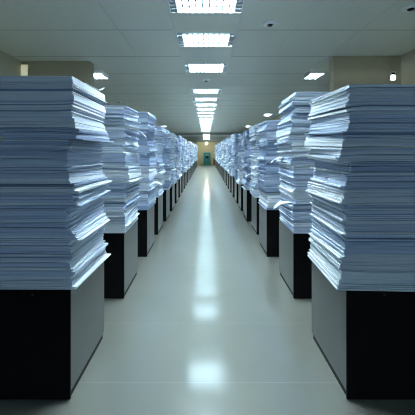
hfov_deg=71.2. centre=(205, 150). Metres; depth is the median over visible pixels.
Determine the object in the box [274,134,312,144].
bundle
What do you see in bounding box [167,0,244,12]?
ceiling light
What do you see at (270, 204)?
bundle
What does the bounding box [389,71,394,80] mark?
lamp
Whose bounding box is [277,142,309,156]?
bundle
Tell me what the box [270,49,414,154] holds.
wall
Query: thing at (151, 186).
bundle
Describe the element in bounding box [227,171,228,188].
base cabinet
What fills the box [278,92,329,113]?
bundle
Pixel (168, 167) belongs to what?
bundle
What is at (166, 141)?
bundle
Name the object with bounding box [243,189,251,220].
base cabinet
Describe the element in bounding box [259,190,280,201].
bundle
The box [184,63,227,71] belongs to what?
ceiling light
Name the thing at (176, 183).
base cabinet
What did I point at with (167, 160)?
bundle
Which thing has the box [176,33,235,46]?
ceiling light
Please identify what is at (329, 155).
bundle
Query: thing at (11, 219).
bundle
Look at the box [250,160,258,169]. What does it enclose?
bundle
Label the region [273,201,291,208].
loose sheet
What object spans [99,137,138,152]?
bundle
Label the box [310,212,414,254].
bundle
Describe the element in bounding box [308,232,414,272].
bundle
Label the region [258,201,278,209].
bundle
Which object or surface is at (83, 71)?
wall
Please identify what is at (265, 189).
bundle
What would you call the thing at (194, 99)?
ceiling light
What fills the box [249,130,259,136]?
bundle
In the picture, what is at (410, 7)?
ceiling detector
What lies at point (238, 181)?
bundle
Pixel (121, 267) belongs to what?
base cabinet
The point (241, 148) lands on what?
bundle
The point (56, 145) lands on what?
bundle
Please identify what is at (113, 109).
bundle
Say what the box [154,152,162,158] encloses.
bundle
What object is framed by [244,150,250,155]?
bundle
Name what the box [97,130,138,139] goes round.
bundle
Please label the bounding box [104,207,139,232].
bundle
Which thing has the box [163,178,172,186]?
bundle
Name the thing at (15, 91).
bundle
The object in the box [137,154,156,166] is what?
bundle
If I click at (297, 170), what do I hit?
bundle
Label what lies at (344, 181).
bundle
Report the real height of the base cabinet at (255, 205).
0.792 m
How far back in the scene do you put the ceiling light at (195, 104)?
13.29 m
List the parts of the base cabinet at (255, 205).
panel, panel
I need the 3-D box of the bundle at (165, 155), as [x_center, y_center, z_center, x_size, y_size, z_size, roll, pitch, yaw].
[-1.281,0.127,7.694,0.616,0.113,0.701,0,0,0]
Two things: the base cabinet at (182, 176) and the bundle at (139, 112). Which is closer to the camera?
the bundle at (139, 112)
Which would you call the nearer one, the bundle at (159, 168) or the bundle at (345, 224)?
the bundle at (345, 224)
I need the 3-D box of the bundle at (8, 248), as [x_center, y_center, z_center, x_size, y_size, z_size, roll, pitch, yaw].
[-1.266,0.711,2.437,0.606,0.137,0.700,0,0,0]
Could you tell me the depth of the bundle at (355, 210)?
2.10 m
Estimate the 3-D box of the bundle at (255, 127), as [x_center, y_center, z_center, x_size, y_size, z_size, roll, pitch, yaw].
[1.327,-0.484,6.533,0.622,0.145,0.706,0,0,0]
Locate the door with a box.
[203,153,209,164]
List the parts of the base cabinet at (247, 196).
panel, panel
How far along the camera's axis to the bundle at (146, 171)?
4.92 m
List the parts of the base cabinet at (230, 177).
panel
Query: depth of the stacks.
18.62 m
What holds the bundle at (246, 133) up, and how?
on the bundle
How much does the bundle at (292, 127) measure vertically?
0.170 m
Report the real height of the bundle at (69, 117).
0.150 m
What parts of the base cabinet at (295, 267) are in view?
panel, panel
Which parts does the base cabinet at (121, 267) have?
panel, panel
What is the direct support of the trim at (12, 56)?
attached to the ceiling
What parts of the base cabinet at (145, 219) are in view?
panel, panel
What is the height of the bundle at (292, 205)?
0.109 m
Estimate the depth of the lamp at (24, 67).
6.75 m
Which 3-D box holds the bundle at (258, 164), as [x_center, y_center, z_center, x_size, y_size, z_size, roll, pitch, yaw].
[1.284,0.270,5.242,0.599,0.040,0.686,0,0,0]
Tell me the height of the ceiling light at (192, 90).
0.162 m
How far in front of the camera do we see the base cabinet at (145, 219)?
4.90 m
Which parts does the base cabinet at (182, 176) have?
panel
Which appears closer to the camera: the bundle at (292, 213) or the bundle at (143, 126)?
the bundle at (292, 213)
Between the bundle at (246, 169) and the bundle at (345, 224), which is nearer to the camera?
the bundle at (345, 224)
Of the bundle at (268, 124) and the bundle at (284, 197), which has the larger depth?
the bundle at (268, 124)
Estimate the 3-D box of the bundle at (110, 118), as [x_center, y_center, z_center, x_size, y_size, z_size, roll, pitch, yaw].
[-1.258,-0.405,3.851,0.640,0.160,0.724,0,0,0]
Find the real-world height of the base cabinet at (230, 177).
0.792 m
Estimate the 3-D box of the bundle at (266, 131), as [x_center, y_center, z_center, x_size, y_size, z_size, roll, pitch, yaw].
[1.301,-0.317,5.243,0.602,0.059,0.692,0,0,0]
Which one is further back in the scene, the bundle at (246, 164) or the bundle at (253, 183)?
the bundle at (246, 164)
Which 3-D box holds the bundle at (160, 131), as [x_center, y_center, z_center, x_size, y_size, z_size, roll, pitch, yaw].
[-1.215,-0.412,6.516,0.631,0.201,0.694,0,0,0]
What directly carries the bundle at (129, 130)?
on the bundle at (112, 133)
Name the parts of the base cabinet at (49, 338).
panel, panel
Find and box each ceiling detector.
[263,20,276,26]
[401,3,414,11]
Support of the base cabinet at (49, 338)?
on the floor
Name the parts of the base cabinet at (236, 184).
panel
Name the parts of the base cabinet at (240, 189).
panel, panel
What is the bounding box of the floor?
[0,165,414,414]
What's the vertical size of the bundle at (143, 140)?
0.267 m
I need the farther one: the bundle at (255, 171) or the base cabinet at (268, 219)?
the bundle at (255, 171)
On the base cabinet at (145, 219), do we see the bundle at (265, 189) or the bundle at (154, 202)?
the bundle at (154, 202)
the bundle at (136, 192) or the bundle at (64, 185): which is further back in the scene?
the bundle at (136, 192)
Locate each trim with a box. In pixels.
[0,0,413,131]
[12,56,332,56]
[180,135,230,136]
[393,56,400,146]
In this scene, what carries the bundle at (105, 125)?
on the bundle at (129, 130)
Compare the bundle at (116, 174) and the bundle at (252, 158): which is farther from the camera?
the bundle at (252, 158)
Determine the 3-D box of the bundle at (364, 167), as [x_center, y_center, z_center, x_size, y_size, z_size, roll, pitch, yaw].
[1.307,0.127,2.419,0.631,0.114,0.700,0,0,0]
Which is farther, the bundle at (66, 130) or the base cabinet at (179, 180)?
the base cabinet at (179, 180)
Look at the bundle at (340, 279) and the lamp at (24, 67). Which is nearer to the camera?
the bundle at (340, 279)
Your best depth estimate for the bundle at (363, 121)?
2.08 m
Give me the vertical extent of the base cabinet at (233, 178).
0.792 m
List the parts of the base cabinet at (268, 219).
panel, panel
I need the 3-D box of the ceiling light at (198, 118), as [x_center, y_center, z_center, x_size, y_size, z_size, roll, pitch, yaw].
[0.000,-2.171,19.380,1.075,0.162,0.840,0,0,0]
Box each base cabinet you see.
[0,262,103,399]
[103,220,137,297]
[137,205,153,256]
[154,194,162,234]
[163,189,169,220]
[170,184,174,210]
[175,180,177,202]
[178,177,180,197]
[181,174,183,192]
[184,172,185,188]
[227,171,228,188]
[229,174,231,192]
[232,177,234,197]
[235,180,237,202]
[238,184,242,210]
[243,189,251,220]
[252,196,258,234]
[259,204,279,256]
[279,220,311,297]
[312,262,414,399]
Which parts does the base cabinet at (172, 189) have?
panel, panel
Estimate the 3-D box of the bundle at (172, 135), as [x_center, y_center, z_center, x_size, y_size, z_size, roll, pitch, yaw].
[-1.201,-0.432,8.927,0.659,0.205,0.716,0,0,0]
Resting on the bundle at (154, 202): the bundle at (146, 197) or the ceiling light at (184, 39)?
the bundle at (146, 197)
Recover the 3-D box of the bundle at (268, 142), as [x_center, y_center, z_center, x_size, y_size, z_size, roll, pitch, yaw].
[1.306,-0.116,5.252,0.639,0.127,0.697,0,0,0]
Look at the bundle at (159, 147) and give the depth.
6.36 m
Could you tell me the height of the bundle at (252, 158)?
0.126 m
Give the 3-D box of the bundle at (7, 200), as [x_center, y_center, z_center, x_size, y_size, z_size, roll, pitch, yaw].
[-1.230,0.359,2.425,0.665,0.117,0.714,0,0,0]
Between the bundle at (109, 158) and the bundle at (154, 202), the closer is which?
the bundle at (109, 158)
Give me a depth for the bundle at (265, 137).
4.90 m
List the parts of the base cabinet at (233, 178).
panel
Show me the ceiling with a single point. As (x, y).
(146, 25)
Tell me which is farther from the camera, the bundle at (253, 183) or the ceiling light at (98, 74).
the ceiling light at (98, 74)
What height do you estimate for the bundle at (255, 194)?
0.146 m
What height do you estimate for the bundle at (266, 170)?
0.139 m
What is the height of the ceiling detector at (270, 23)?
0.054 m
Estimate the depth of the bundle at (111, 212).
3.52 m
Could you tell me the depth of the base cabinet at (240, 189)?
8.72 m
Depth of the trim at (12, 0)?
5.78 m
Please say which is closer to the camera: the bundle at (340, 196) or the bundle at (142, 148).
the bundle at (340, 196)
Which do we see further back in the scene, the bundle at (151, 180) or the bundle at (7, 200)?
the bundle at (151, 180)
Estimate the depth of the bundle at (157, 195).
6.21 m
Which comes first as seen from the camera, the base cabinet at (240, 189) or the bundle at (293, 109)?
the bundle at (293, 109)
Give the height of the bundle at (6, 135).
0.071 m
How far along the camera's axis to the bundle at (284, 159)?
3.52 m
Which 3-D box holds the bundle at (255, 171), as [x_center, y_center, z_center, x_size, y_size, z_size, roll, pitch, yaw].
[1.350,0.462,6.517,0.614,0.150,0.698,0,0,0]
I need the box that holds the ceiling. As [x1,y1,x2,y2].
[0,0,414,132]
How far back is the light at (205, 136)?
33.65 m
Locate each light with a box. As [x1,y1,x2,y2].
[94,70,108,78]
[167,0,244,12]
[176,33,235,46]
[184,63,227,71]
[190,89,221,92]
[193,98,218,100]
[194,103,217,105]
[195,108,216,109]
[196,112,215,113]
[197,115,214,116]
[198,118,213,119]
[203,134,209,139]
[303,70,325,78]
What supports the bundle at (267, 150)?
on the bundle at (259, 157)
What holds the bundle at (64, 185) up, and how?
on the bundle at (7, 200)
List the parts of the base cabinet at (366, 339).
panel, panel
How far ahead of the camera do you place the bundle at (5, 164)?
2.09 m
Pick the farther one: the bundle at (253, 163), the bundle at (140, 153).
the bundle at (253, 163)
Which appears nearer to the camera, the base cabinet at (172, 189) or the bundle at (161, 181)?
the bundle at (161, 181)
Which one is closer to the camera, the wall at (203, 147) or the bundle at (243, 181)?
the bundle at (243, 181)
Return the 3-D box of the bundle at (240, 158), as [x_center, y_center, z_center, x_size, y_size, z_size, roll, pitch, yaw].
[1.319,0.233,8.927,0.626,0.203,0.707,0,0,0]
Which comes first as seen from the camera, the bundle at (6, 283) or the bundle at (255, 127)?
the bundle at (6, 283)
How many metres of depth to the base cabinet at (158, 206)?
6.24 m
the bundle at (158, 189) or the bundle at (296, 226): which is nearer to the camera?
the bundle at (296, 226)
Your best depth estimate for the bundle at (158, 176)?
6.21 m
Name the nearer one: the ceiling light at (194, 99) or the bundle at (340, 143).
the bundle at (340, 143)
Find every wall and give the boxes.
[0,51,156,138]
[29,61,93,86]
[174,133,235,140]
[197,142,217,164]
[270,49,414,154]
[329,56,392,146]
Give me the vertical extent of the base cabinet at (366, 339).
0.792 m
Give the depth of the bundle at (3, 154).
2.09 m
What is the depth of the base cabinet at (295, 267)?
3.52 m
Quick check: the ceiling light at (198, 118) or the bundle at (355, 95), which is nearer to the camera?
the bundle at (355, 95)
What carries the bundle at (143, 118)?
on the bundle at (143, 126)
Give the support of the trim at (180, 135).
attached to the wall at (187, 138)
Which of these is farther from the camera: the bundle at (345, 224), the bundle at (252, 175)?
the bundle at (252, 175)
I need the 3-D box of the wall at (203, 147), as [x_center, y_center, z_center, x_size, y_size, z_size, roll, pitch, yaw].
[0.000,-0.150,36.120,8.640,3.900,0.240,0,0,0]
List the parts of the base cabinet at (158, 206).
panel, panel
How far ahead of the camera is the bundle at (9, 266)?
2.08 m
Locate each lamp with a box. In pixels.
[21,64,28,75]
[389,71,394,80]
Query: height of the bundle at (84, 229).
0.109 m
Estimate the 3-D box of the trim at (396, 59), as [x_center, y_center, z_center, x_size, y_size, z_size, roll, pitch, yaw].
[4.236,-0.150,6.564,0.168,3.900,0.264,0,0,0]
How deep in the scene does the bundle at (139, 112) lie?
4.90 m
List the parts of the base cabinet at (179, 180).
panel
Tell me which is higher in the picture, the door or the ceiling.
the ceiling
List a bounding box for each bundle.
[0,76,106,118]
[0,107,106,132]
[0,128,108,135]
[0,132,113,142]
[0,139,104,153]
[0,151,100,159]
[0,159,101,169]
[0,166,102,177]
[0,174,111,193]
[0,184,109,207]
[0,195,103,230]
[0,210,109,240]
[0,225,104,257]
[0,234,107,276]
[0,247,110,289]
[90,151,139,165]
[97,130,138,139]
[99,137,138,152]
[99,166,142,183]
[101,190,138,201]
[102,113,140,126]
[103,124,139,130]
[103,181,139,197]
[103,194,139,207]
[103,201,137,218]
[104,105,138,117]
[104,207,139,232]
[105,128,138,133]
[136,144,157,152]
[137,112,155,117]
[137,114,156,126]
[137,131,155,145]
[137,152,154,155]
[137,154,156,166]
[137,188,155,205]
[137,200,155,209]
[138,178,153,184]
[138,181,157,190]
[139,123,156,131]
[140,174,155,180]
[141,166,156,177]
[150,139,164,144]
[153,127,167,136]
[154,144,162,152]
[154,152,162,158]
[154,172,164,178]
[154,179,163,184]
[155,185,162,193]
[155,190,163,197]
[156,165,163,171]
[162,153,170,157]
[162,157,170,165]
[163,139,170,145]
[163,174,171,179]
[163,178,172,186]
[164,164,173,170]
[169,141,176,145]
[170,133,177,139]
[233,145,238,152]
[236,178,242,183]
[237,172,242,177]
[238,155,243,160]
[239,145,243,152]
[241,178,249,184]
[242,162,250,166]
[243,130,249,136]
[243,167,250,172]
[244,144,253,149]
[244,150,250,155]
[249,125,258,132]
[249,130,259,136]
[249,136,259,141]
[249,149,259,156]
[249,156,267,160]
[249,179,257,187]
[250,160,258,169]
[250,168,257,174]
[250,189,259,197]
[251,174,258,179]
[256,172,279,185]
[257,120,280,131]
[257,140,277,147]
[257,156,278,159]
[257,166,279,173]
[257,183,279,192]
[258,160,279,164]
[258,164,278,166]
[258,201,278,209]
[259,130,276,134]
[259,134,276,142]
[259,146,279,155]
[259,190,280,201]
[259,195,278,207]
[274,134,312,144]
[275,121,310,137]
[276,157,314,162]
[277,113,311,125]
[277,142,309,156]
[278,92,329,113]
[278,161,315,179]
[278,184,312,199]
[278,199,312,207]
[279,105,310,120]
[279,174,313,189]
[279,204,313,219]
[279,211,312,233]
[280,194,312,203]
[304,137,414,149]
[305,181,414,204]
[306,106,414,137]
[306,148,414,162]
[307,243,414,291]
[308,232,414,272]
[309,84,414,116]
[309,194,414,217]
[310,170,414,188]
[310,202,414,231]
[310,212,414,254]
[313,160,414,174]
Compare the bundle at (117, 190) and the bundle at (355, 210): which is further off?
the bundle at (117, 190)
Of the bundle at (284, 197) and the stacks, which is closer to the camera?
the bundle at (284, 197)
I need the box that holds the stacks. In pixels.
[186,139,227,169]
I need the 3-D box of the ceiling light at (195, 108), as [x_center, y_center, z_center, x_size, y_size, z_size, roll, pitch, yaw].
[0.000,-2.171,14.700,1.075,0.162,0.840,0,0,0]
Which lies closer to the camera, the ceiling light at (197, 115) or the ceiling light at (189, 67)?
the ceiling light at (189, 67)
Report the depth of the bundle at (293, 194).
3.53 m
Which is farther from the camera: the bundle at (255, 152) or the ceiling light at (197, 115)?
the ceiling light at (197, 115)
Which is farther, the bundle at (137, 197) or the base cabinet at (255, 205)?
the base cabinet at (255, 205)
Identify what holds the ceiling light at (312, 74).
attached to the ceiling
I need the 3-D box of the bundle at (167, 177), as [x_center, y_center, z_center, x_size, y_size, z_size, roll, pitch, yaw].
[-1.243,0.672,7.679,0.634,0.162,0.710,0,0,0]
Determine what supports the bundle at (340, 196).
on the bundle at (355, 210)
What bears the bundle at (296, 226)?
on the base cabinet at (295, 267)
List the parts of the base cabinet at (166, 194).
panel, panel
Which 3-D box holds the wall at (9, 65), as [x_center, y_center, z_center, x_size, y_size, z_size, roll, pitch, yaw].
[-4.440,-0.150,16.200,0.240,3.900,39.600,0,0,0]
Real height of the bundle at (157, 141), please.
0.123 m
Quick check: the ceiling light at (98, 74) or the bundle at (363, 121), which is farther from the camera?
the ceiling light at (98, 74)
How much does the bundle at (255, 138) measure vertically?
0.108 m
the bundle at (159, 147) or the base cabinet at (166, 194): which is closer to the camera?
the bundle at (159, 147)
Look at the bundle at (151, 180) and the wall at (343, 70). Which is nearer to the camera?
the bundle at (151, 180)
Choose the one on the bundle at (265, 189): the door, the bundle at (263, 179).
the bundle at (263, 179)
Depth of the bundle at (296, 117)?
3.53 m
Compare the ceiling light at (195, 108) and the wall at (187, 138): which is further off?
the wall at (187, 138)
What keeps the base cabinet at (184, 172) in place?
on the floor
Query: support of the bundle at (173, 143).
on the bundle
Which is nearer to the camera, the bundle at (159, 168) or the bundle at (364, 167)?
the bundle at (364, 167)
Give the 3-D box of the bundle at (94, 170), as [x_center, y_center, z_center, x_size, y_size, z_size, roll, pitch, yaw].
[-1.279,0.185,2.419,0.596,0.076,0.691,0,0,0]
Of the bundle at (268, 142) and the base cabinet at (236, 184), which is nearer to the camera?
the bundle at (268, 142)
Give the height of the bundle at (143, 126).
0.132 m
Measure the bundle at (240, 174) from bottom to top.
0.186 m
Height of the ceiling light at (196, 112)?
0.162 m
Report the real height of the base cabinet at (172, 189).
0.792 m
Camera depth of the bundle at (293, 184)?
3.52 m
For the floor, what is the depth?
2.73 m
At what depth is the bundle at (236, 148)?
9.92 m
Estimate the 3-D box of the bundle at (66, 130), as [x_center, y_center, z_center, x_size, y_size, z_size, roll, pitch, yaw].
[-1.218,-0.150,2.436,0.600,0.047,0.698,0,0,0]
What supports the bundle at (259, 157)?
on the bundle at (263, 162)
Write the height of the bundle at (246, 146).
0.173 m
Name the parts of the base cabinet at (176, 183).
panel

